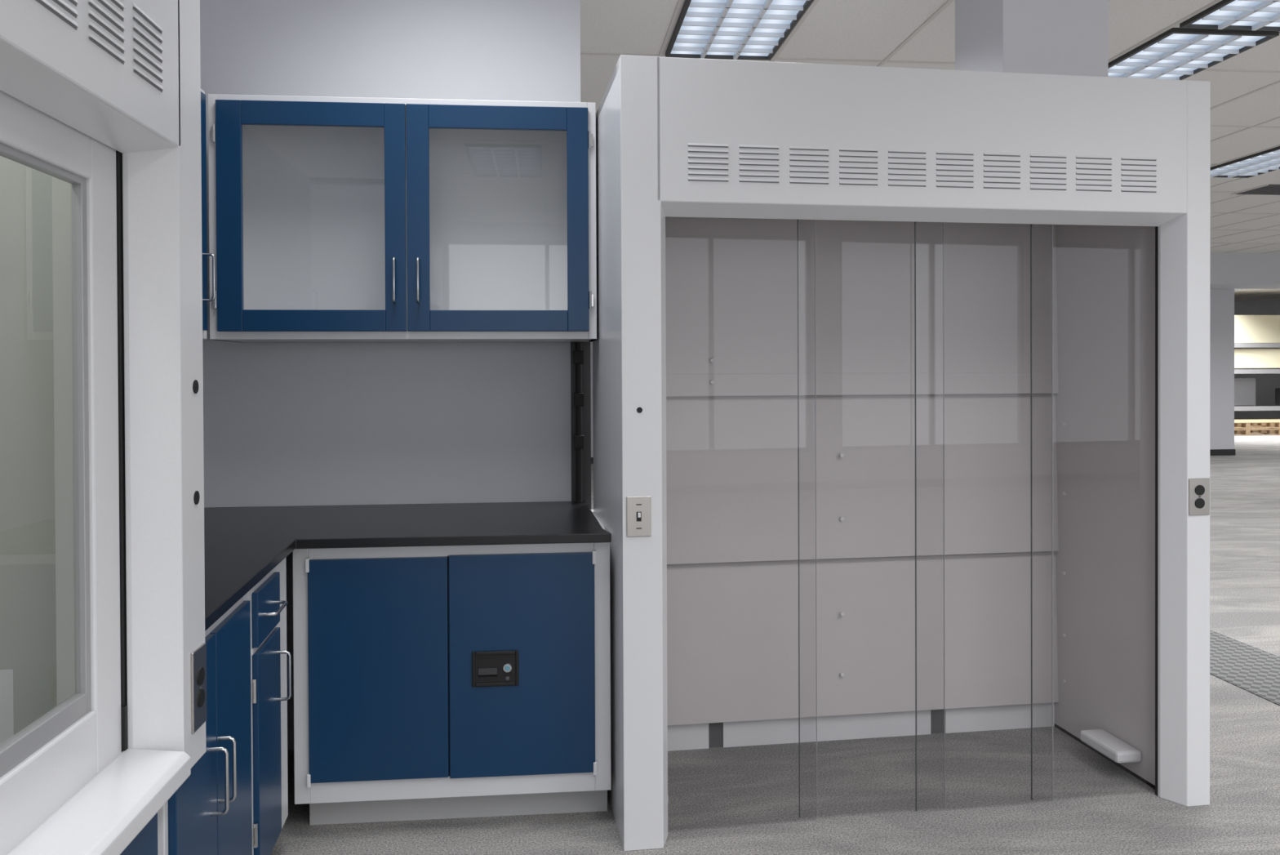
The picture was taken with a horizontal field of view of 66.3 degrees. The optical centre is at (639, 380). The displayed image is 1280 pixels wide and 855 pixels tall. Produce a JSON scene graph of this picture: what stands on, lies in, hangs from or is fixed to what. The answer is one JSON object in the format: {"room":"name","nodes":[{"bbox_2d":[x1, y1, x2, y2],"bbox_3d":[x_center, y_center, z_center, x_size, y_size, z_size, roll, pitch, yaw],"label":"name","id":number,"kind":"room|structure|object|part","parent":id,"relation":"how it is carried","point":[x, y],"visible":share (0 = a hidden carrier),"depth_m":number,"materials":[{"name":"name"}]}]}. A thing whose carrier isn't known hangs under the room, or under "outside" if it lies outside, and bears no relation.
{"room":"laboratory","nodes":[
{"label":"laboratory","id":0,"kind":"room"},
{"bbox_2d":[200,0,580,749],"bbox_3d":[-1.096,-0.218,3.745,1.739,3.200,0.130,0,1,-5],"label":"wall","id":1,"kind":"structure","parent":0,"point":[286,424],"depth_m":3.69,"materials":[{"name":"paint"}]},
{"bbox_2d":[208,93,596,342],"bbox_3d":[-0.820,-0.557,3.511,1.313,0.830,0.373,0,1,-5],"label":"upper cabinet","id":2,"kind":"object","parent":1,"relation":"attached to","point":[331,219],"visible":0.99,"depth_m":3.63,"materials":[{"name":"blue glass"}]},
{"bbox_3d":[-1.118,-0.556,3.341,0.627,0.780,0.018,0,1,-5],"label":"door frame","id":3,"kind":"part","parent":2,"relation":"part of","materials":[{"name":"blue metal"}]},
{"bbox_3d":[-0.838,-0.341,3.342,0.009,0.159,0.036,0,1,-5],"label":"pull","id":4,"kind":"part","parent":2,"relation":"part of","materials":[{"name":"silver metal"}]},
{"bbox_3d":[-0.758,-0.341,3.350,0.009,0.159,0.036,0,1,-5],"label":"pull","id":5,"kind":"part","parent":2,"relation":"part of","materials":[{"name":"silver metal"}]},
{"bbox_3d":[-0.491,-0.560,3.401,0.624,0.780,0.018,0,1,-5],"label":"door frame","id":6,"kind":"part","parent":2,"relation":"part of","materials":[{"name":"blue metal"}]},
{"bbox_2d":[270,431,1279,854],"bbox_3d":[8.203,1.334,10.346,21.700,0.100,29.000,0,1,-5],"label":"floor","id":7,"kind":"structure","parent":0,"point":[735,800],"depth_m":3.24,"materials":[{"name":"grey carpet"}]},
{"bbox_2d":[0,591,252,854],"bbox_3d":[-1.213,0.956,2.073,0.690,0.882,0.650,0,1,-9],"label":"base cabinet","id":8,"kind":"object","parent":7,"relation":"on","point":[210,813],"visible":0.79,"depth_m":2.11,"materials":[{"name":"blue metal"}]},
{"bbox_3d":[-0.892,0.904,1.957,0.018,0.725,0.274,0,1,-9],"label":"door","id":9,"kind":"part","parent":8,"relation":"part of","materials":[{"name":"blue metal"}]},
{"bbox_3d":[-0.932,0.905,2.117,0.020,0.782,0.650,0,1,-9],"label":"frame","id":10,"kind":"part","parent":8,"relation":"part of","materials":[{"name":"metal"}]},
{"bbox_3d":[-0.879,0.839,2.049,0.036,0.144,0.009,0,1,-9],"label":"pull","id":11,"kind":"part","parent":8,"relation":"part of","materials":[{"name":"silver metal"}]},
{"bbox_3d":[-0.888,0.838,2.110,0.036,0.144,0.009,0,1,-9],"label":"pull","id":12,"kind":"part","parent":8,"relation":"part of","materials":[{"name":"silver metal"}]},
{"bbox_3d":[-0.937,0.902,2.248,0.018,0.725,0.306,0,1,-9],"label":"door","id":13,"kind":"part","parent":8,"relation":"part of","materials":[{"name":"blue metal"}]},
{"bbox_2d":[120,812,158,854],"bbox_3d":[-1.112,1.074,1.057,0.708,0.663,1.400,0,1,-5],"label":"base cabinet","id":14,"kind":"object","parent":7,"relation":"on","point":[146,842],"visible":0.02,"depth_m":1.70,"materials":[{"name":"blue metal"}]},
{"bbox_3d":[-0.818,1.023,1.085,0.020,0.563,1.400,0,1,-5],"label":"frame","id":15,"kind":"part","parent":14,"relation":"part of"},
{"bbox_2d":[248,557,291,854],"bbox_3d":[-1.279,0.952,2.627,0.650,0.882,0.465,0,1,-9],"label":"base cabinet","id":16,"kind":"object","parent":7,"relation":"on","point":[268,597],"visible":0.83,"depth_m":2.60,"materials":[{"name":"blue metal"}]},
{"bbox_3d":[-1.009,0.684,2.609,0.022,0.015,0.290,0,1,-9],"label":"drawer rail","id":17,"kind":"part","parent":16,"relation":"part of","materials":[{"name":"blue metal"}]},
{"bbox_3d":[-0.995,0.606,2.607,0.018,0.139,0.267,0,1,-9],"label":"drawer","id":18,"kind":"part","parent":16,"relation":"part of","materials":[{"name":"blue metal"}]},
{"bbox_3d":[-0.993,0.977,2.610,0.018,0.570,0.267,0,1,-9],"label":"door","id":19,"kind":"part","parent":16,"relation":"part of","materials":[{"name":"blue metal"}]},
{"bbox_3d":[-0.968,0.607,2.607,0.036,0.009,0.144,0,1,-9],"label":"drawer pull","id":20,"kind":"part","parent":16,"relation":"part of","materials":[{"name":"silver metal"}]},
{"bbox_3d":[-0.982,0.816,2.705,0.036,0.139,0.009,0,1,-9],"label":"door pull","id":21,"kind":"part","parent":16,"relation":"part of","materials":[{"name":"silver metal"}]},
{"bbox_2d":[292,509,611,824],"bbox_3d":[-0.602,0.942,3.344,0.962,0.884,0.733,0,1,-5],"label":"base cabinet","id":22,"kind":"object","parent":7,"relation":"on","point":[442,682],"visible":0.92,"depth_m":3.00,"materials":[{"name":"blue metal"}]},
{"bbox_3d":[-0.795,0.878,2.984,0.415,0.674,0.024,0,1,-5],"label":"door","id":23,"kind":"part","parent":22,"relation":"part of","materials":[{"name":"blue metal"}]},
{"bbox_2d":[204,501,611,631],"bbox_3d":[-0.894,0.490,2.806,1.643,0.028,1.780,0,1,-5],"label":"countertop","id":24,"kind":"structure","parent":22,"relation":"on","point":[242,544],"depth_m":3.08,"materials":[{"name":"black stone"}]},
{"bbox_2d":[0,0,207,854],"bbox_3d":[-1.141,-0.107,1.105,0.782,1.695,1.520,0,1,-5],"label":"fume hood","id":25,"kind":"object","parent":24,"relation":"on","point":[102,556],"visible":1,"depth_m":1.75,"materials":[{"name":"white metal"}]},
{"bbox_3d":[-0.881,0.108,1.133,0.018,0.898,1.012,0,1,-5],"label":"sash frame","id":26,"kind":"part","parent":25,"relation":"part of","materials":[{"name":"grey metal"}]},
{"bbox_3d":[-0.883,-0.119,1.820,0.088,1.685,0.145,0,1,-5],"label":"post","id":27,"kind":"part","parent":25,"relation":"part of","materials":[{"name":"white metal"}]},
{"bbox_2d":[191,642,207,733],"bbox_3d":[-0.836,0.583,1.858,0.005,0.150,0.072,0,1,-5],"label":"outlet plate","id":28,"kind":"object","parent":25,"relation":"attached to","point":[198,650],"depth_m":1.85,"materials":[{"name":"metal"}]},
{"bbox_2d":[197,666,204,684],"bbox_3d":[-0.834,0.561,1.858,0.004,0.033,0.033,0,1,-5],"label":"socket","id":29,"kind":"object","parent":25,"relation":"attached to","point":[201,670],"depth_m":1.86,"materials":[{"name":"black plastic"}]},
{"bbox_2d":[197,688,204,706],"bbox_3d":[-0.833,0.603,1.859,0.004,0.033,0.033,0,1,-5],"label":"socket","id":30,"kind":"object","parent":25,"relation":"attached to","point":[201,692],"depth_m":1.86,"materials":[{"name":"black plastic"}]},
{"bbox_3d":[-0.443,0.884,3.005,0.128,0.090,0.004,0,1,-5],"label":"latch plate","id":31,"kind":"part","parent":22,"relation":"part of","materials":[{"name":"black plastic"}]},
{"bbox_3d":[-0.363,0.876,3.026,0.445,0.682,0.024,0,1,-5],"label":"door","id":32,"kind":"part","parent":22,"relation":"part of","materials":[{"name":"blue metal"}]},
{"bbox_2d":[570,54,1210,850],"bbox_3d":[0.787,0.209,3.467,1.989,2.335,0.954,0,1,-9],"label":"fume hood","id":33,"kind":"object","parent":7,"relation":"on","point":[900,376],"visible":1,"depth_m":3.62,"materials":[{"name":"white metal"}]},
{"bbox_2d":[626,495,650,536],"bbox_3d":[-0.004,0.400,2.877,0.072,0.118,0.005,0,1,-9],"label":"light switch","id":34,"kind":"object","parent":33,"relation":"attached to","point":[637,507],"depth_m":2.87,"materials":[{"name":"beige metal"}]},
{"bbox_3d":[0.013,0.217,2.925,0.145,2.335,0.088,0,1,-9],"label":"post","id":35,"kind":"part","parent":33,"relation":"part of","materials":[{"name":"white metal"}]},
{"bbox_3d":[0.795,1.319,3.751,1.709,0.110,0.012,0,1,-9],"label":"toe panel","id":36,"kind":"part","parent":33,"relation":"part of","materials":[{"name":"white metal"}]},
{"bbox_3d":[0.793,0.015,3.712,1.709,0.082,0.012,0,1,-9],"label":"baffle rail","id":37,"kind":"part","parent":33,"relation":"part of","materials":[{"name":"grey metal"}]},
{"bbox_3d":[1.773,0.207,3.194,0.122,2.335,0.088,0,1,-9],"label":"post","id":38,"kind":"part","parent":33,"relation":"part of","materials":[{"name":"white metal"}]},
{"bbox_2d":[1188,477,1209,515],"bbox_3d":[1.799,0.375,3.152,0.072,0.118,0.005,0,1,-9],"label":"outlet plate","id":39,"kind":"object","parent":33,"relation":"attached to","point":[1198,487],"depth_m":3.15,"materials":[{"name":"metal"}]},
{"bbox_2d":[1195,484,1204,495],"bbox_3d":[1.800,0.354,3.149,0.033,0.033,0.004,0,1,-9],"label":"socket","id":40,"kind":"object","parent":33,"relation":"attached to","point":[1199,490],"depth_m":3.15,"materials":[{"name":"black plastic"}]},
{"bbox_2d":[1195,497,1204,508],"bbox_3d":[1.800,0.396,3.150,0.033,0.033,0.004,0,1,-9],"label":"socket","id":41,"kind":"object","parent":33,"relation":"attached to","point":[1199,503],"depth_m":3.15,"materials":[{"name":"black plastic"}]},
{"bbox_2d":[955,0,1108,76],"bbox_3d":[1.720,-0.235,4.343,0.460,3.200,0.480,0,1,-5],"label":"support column","id":42,"kind":"structure","parent":7,"relation":"on","point":[1042,37],"depth_m":4.10,"materials":[{"name":"paint"}]},
{"bbox_2d":[1209,629,1279,705],"bbox_3d":[2.941,1.360,4.012,0.510,0.004,3.000,0,1,-5],"label":"carpet strip","id":43,"kind":"object","parent":7,"relation":"on","point":[1255,670],"visible":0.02,"depth_m":4.64,"materials":[{"name":"grey carpet"}]},
{"bbox_2d":[1234,315,1279,410],"bbox_3d":[13.969,-0.251,22.894,5.800,2.800,0.900,0,1,-5],"label":"storage rack","id":44,"kind":"object","parent":7,"relation":"on","point":[1250,331],"visible":0.23,"depth_m":22.54,"materials":[{"name":"grey metal"}]},
{"bbox_2d":[1234,418,1279,435],"bbox_3d":[13.223,1.026,21.325,2.400,0.280,1.100,0,1,-5],"label":"pallet","id":45,"kind":"object","parent":7,"relation":"on","point":[1271,426],"visible":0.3,"depth_m":20.93,"materials":[{"name":"brown wood"}]},
{"bbox_2d":[590,288,1234,457],"bbox_3d":[3.279,-0.339,15.483,12.900,3.200,0.200,0,1,-5],"label":"wall","id":46,"kind":"structure","parent":0,"point":[1221,300],"depth_m":15.98,"materials":[{"name":"paint"}]},
{"bbox_2d":[591,448,1235,463],"bbox_3d":[3.301,1.211,15.390,12.910,0.100,0.015,0,1,-5],"label":"baseboard","id":47,"kind":"structure","parent":46,"relation":"attached to","point":[1212,451],"depth_m":15.98,"materials":[{"name":"plastic"}]},
{"bbox_2d":[580,0,1279,300],"bbox_3d":[8.189,-1.966,10.317,21.700,0.100,29.000,0,1,-5],"label":"ceiling","id":48,"kind":"structure","parent":0,"point":[846,29],"depth_m":5.49,"materials":[{"name":"tile"}]},
{"bbox_2d":[665,0,813,60],"bbox_3d":[0.499,-1.819,4.946,0.600,0.032,1.200,0,1,-5],"label":"ceiling light","id":49,"kind":"object","parent":48,"relation":"in","point":[727,29],"depth_m":5.07,"materials":[{"name":"white plastic"}]},
{"bbox_2d":[580,0,1279,300],"bbox_3d":[8.313,-1.914,10.329,21.450,0.006,29.000,0,1,-5],"label":"grid","id":50,"kind":"object","parent":48,"relation":"attached to","point":[680,2],"depth_m":5.63,"materials":[{"name":"white metal"}]},
{"bbox_2d":[1108,27,1279,79],"bbox_3d":[3.032,-1.838,5.762,0.600,0.032,1.200,0,1,-5],"label":"ceiling light","id":51,"kind":"object","parent":48,"relation":"in","point":[1176,53],"depth_m":5.46,"materials":[{"name":"white plastic"}]},
{"bbox_2d":[1179,0,1279,31],"bbox_3d":[3.153,-1.827,4.508,0.600,0.032,1.200,0,1,-5],"label":"ceiling light","id":52,"kind":"object","parent":48,"relation":"in","point":[1229,15],"depth_m":4.94,"materials":[{"name":"white plastic"}]},
{"bbox_2d":[1210,146,1279,177],"bbox_3d":[5.386,-1.871,8.440,0.600,0.032,1.200,0,1,-5],"label":"ceiling light","id":53,"kind":"object","parent":48,"relation":"in","point":[1267,161],"depth_m":8.56,"materials":[{"name":"white plastic"}]},
{"bbox_2d":[1210,253,1279,288],"bbox_3d":[13.325,-1.747,15.937,10.400,0.480,0.800,0,1,-5],"label":"wall","id":54,"kind":"structure","parent":0,"point":[1228,270],"depth_m":15.16,"materials":[{"name":"paint"}]},
{"bbox_2d":[1231,184,1279,195],"bbox_3d":[6.381,-1.897,9.792,0.640,0.012,0.500,0,1,-5],"label":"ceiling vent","id":55,"kind":"object","parent":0,"point":[1266,189],"depth_m":9.79,"materials":[{"name":"grey metal"}]},
{"bbox_2d":[1234,300,1279,419],"bbox_3d":[6.798,-0.436,24.838,21.700,3.200,0.150,0,1,-5],"label":"wall","id":56,"kind":"structure","parent":0,"point":[1266,384],"depth_m":25.68,"materials":[{"name":"paint"}]},
{"bbox_3d":[-1.460,-0.177,-0.760,0.150,3.200,8.770,0,1,-5],"label":"wall","id":57,"kind":"structure","parent":0,"visible":0},
{"bbox_2d":[200,88,215,338],"bbox_3d":[-1.513,-0.546,2.582,0.354,0.830,1.400,0,1,-5],"label":"upper cabinet","id":58,"kind":"object","parent":57,"relation":"attached to","point":[203,139],"visible":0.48,"depth_m":3.22,"materials":[{"name":"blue metal"}]},
{"bbox_3d":[-1.401,-0.546,2.593,0.020,0.830,1.400,0,1,-5],"label":"frame","id":59,"kind":"part","parent":58,"relation":"part of","materials":[{"name":"white metal"}]},
{"bbox_3d":[-1.413,-0.551,2.918,0.018,0.780,0.661,0,1,-5],"label":"door","id":60,"kind":"part","parent":58,"relation":"part of","materials":[{"name":"metal"}]},
{"bbox_3d":[-1.413,-0.337,3.217,0.036,0.159,0.009,0,1,-5],"label":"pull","id":61,"kind":"part","parent":58,"relation":"part of","materials":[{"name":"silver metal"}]}
]}

